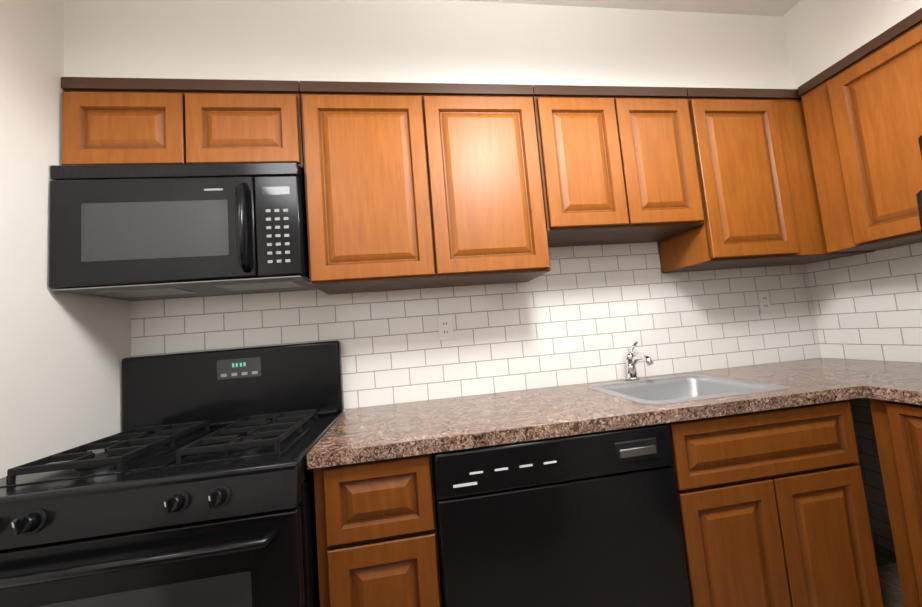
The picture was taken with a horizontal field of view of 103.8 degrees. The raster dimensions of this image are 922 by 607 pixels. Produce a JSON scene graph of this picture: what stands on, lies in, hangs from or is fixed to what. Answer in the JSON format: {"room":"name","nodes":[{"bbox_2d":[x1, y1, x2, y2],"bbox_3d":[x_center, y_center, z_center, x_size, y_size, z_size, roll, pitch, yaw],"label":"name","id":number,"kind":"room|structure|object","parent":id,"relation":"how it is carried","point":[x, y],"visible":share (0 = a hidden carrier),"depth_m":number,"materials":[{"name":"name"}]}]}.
{"room":"kitchen","nodes":[
{"label":"kitchen","id":0,"kind":"room"},
{"bbox_2d":[0,0,130,477],"bbox_3d":[-1.188,-0.036,-0.415,0.120,2.620,3.920,-4,-5,-8],"label":"wall","id":1,"kind":"structure","parent":0,"point":[63,355],"depth_m":1.18,"materials":[{"name":"white paint"}]},
{"bbox_2d":[130,242,821,411],"bbox_3d":[0.264,0.026,1.827,3.618,2.620,0.120,-4,-5,-8],"label":"wall","id":2,"kind":"structure","parent":0,"point":[582,314],"depth_m":1.76,"materials":[{"name":"tile"}]},
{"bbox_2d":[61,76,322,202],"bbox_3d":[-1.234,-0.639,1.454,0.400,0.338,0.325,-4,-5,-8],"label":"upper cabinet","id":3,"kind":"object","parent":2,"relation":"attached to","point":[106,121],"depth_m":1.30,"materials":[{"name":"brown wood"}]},
{"bbox_2d":[49,162,316,300],"bbox_3d":[-1.000,-0.268,1.406,0.796,0.432,0.416,-4,-5,-8],"label":"microwave","id":4,"kind":"object","parent":3,"relation":"attached to","point":[133,232],"visible":1,"depth_m":1.26,"materials":[{"name":"black"}]},
{"bbox_2d":[185,79,296,163],"bbox_3d":[-0.838,-0.667,1.511,0.402,0.338,0.325,-4,-5,-8],"label":"upper cabinet","id":5,"kind":"object","parent":2,"relation":"attached to","point":[227,121],"depth_m":1.35,"materials":[{"name":"brown wood"}]},
{"bbox_2d":[293,81,440,294],"bbox_3d":[-0.383,-0.470,1.555,0.473,0.797,0.325,-4,-5,-8],"label":"upper cabinet","id":6,"kind":"object","parent":2,"relation":"attached to","point":[408,186],"depth_m":1.40,"materials":[{"name":"brown wood"}]},
{"bbox_2d":[437,315,453,340],"bbox_3d":[-0.074,0.115,1.706,0.070,0.116,0.009,-4,-5,-8],"label":"electrical outlet","id":7,"kind":"object","parent":2,"relation":"attached to","point":[445,328],"visible":1,"depth_m":1.70,"materials":[{"name":"white plastic"}]},
{"bbox_2d":[425,83,556,287],"bbox_3d":[0.084,-0.503,1.623,0.473,0.797,0.325,-4,-5,-8],"label":"upper cabinet","id":8,"kind":"object","parent":2,"relation":"attached to","point":[487,141],"depth_m":1.47,"materials":[{"name":"brown wood"}]},
{"bbox_2d":[537,85,636,246],"bbox_3d":[0.493,-0.616,1.689,0.361,0.630,0.325,-4,-5,-8],"label":"upper cabinet","id":9,"kind":"object","parent":2,"relation":"attached to","point":[587,157],"depth_m":1.54,"materials":[{"name":"brown wood"}]},
{"bbox_2d":[597,86,712,244],"bbox_3d":[0.849,-0.641,1.741,0.361,0.630,0.325,-4,-5,-8],"label":"upper cabinet","id":10,"kind":"object","parent":2,"relation":"attached to","point":[663,133],"depth_m":1.59,"materials":[{"name":"brown wood"}]},
{"bbox_2d":[658,87,804,272],"bbox_3d":[1.257,-0.586,1.792,0.444,0.797,0.325,-4,-5,-8],"label":"upper cabinet","id":11,"kind":"object","parent":2,"relation":"attached to","point":[745,141],"depth_m":1.64,"materials":[{"name":"brown wood"}]},
{"bbox_2d":[757,291,771,312],"bbox_3d":[1.641,-0.009,1.953,0.070,0.116,0.009,-4,-5,-8],"label":"electrical outlet","id":12,"kind":"object","parent":2,"relation":"attached to","point":[764,301],"visible":1,"depth_m":1.95,"materials":[{"name":"white plastic"}]},
{"bbox_2d":[461,0,800,16],"bbox_3d":[0.419,-1.504,0.004,3.618,0.100,4.040,-4,-5,-8],"label":"ceiling","id":13,"kind":"structure","parent":0,"point":[780,8],"depth_m":1.66,"materials":[{"name":"white paint"}]},
{"bbox_2d":[64,0,793,88],"bbox_3d":[0.201,-1.103,1.708,3.378,0.384,0.305,-4,-5,-8],"label":"soffit ceiling","id":14,"kind":"structure","parent":13,"relation":"attached to","point":[440,41],"depth_m":1.50,"materials":[{"name":"white paint"}]},
{"bbox_2d":[782,0,921,88],"bbox_3d":[1.841,-1.294,1.032,0.305,0.384,1.510,-4,-5,-8],"label":"ceiling soffit","id":15,"kind":"structure","parent":13,"relation":"attached to","point":[821,35],"depth_m":1.58,"materials":[{"name":"white paint"}]},
{"bbox_2d":[807,242,921,551],"bbox_3d":[2.265,-0.281,0.083,0.120,2.620,3.920,-4,-5,-8],"label":"wall","id":16,"kind":"structure","parent":0,"point":[867,306],"depth_m":1.77,"materials":[{"name":"tile"}]},
{"bbox_2d":[797,8,921,255],"bbox_3d":[1.813,-0.662,1.446,0.326,0.795,0.514,-4,-5,-8],"label":"upper cabinet","id":17,"kind":"object","parent":16,"relation":"attached to","point":[861,116],"depth_m":1.47,"materials":[{"name":"brown wood"}]},
{"bbox_2d":[873,543,903,606],"bbox_3d":[0.642,1.198,-0.217,3.618,0.100,4.040,-4,-5,-8],"label":"floor","id":18,"kind":"structure","parent":0,"point":[889,578],"depth_m":1.57,"materials":[{"name":"tile"}]},
{"bbox_2d":[0,340,343,606],"bbox_3d":[-0.861,0.769,1.160,0.850,1.222,0.731,-4,-5,-8],"label":"stove","id":19,"kind":"object","parent":18,"relation":"on","point":[191,484],"visible":1,"depth_m":0.91,"materials":[{"name":"black metal"}]},
{"bbox_2d":[313,457,441,606],"bbox_3d":[-0.258,0.906,1.298,0.334,0.873,0.615,-4,-5,-8],"label":"base cabinet","id":20,"kind":"object","parent":18,"relation":"on","point":[377,543],"depth_m":1.02,"materials":[{"name":"brown wood"}]},
{"bbox_2d":[307,385,670,468],"bbox_3d":[0.076,0.425,1.380,1.094,0.040,0.632,-4,-5,-8],"label":"countertop","id":21,"kind":"structure","parent":20,"relation":"on","point":[359,436],"depth_m":1.16,"materials":[{"name":"brown stone"}]},
{"bbox_2d":[587,341,789,444],"bbox_3d":[0.886,0.340,1.526,0.584,0.351,0.539,-4,-5,-8],"label":"sink","id":22,"kind":"object","parent":21,"relation":"in","point":[660,390],"depth_m":1.67,"materials":[{"name":"silver metal"}]},
{"bbox_2d":[431,423,690,606],"bbox_3d":[0.288,0.865,1.354,0.756,0.866,0.627,-4,-5,-8],"label":"dishwasher","id":23,"kind":"object","parent":18,"relation":"on","point":[587,520],"visible":0.92,"depth_m":1.08,"materials":[{"name":"black metal"}]},
{"bbox_2d":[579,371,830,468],"bbox_3d":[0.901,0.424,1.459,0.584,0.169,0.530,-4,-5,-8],"label":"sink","id":24,"kind":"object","parent":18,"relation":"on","point":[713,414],"depth_m":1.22,"materials":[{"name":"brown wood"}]},
{"bbox_2d":[703,358,921,404],"bbox_3d":[1.591,0.317,1.599,0.858,0.040,0.632,-4,-5,-8],"label":"countertop","id":25,"kind":"structure","parent":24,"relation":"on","point":[841,379],"depth_m":1.51,"materials":[{"name":"brown stone"}]},
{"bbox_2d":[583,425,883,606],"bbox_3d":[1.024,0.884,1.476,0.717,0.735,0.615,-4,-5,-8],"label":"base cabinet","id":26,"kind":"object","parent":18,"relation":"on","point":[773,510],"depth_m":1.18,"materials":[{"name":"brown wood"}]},
{"bbox_2d":[863,397,921,606],"bbox_3d":[1.786,0.727,1.170,0.653,0.873,0.222,-4,-5,-8],"label":"base cabinet","id":27,"kind":"object","parent":18,"relation":"on","point":[897,428],"depth_m":1.19,"materials":[{"name":"brown wood"}]},
{"bbox_2d":[863,377,921,404],"bbox_3d":[1.740,0.272,1.196,0.673,0.040,0.210,-4,-5,-8],"label":"countertop","id":28,"kind":"structure","parent":27,"relation":"on","point":[901,392],"depth_m":1.19,"materials":[{"name":"brown stone"}]},
{"bbox_2d":[916,135,921,233],"bbox_3d":[1.706,0.277,0.617,0.707,1.690,0.784,-5,-5,5],"label":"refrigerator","id":29,"kind":"object","parent":18,"relation":"on","point":[919,198],"visible":1,"depth_m":1.06,"materials":[{"name":"black"}]}
]}

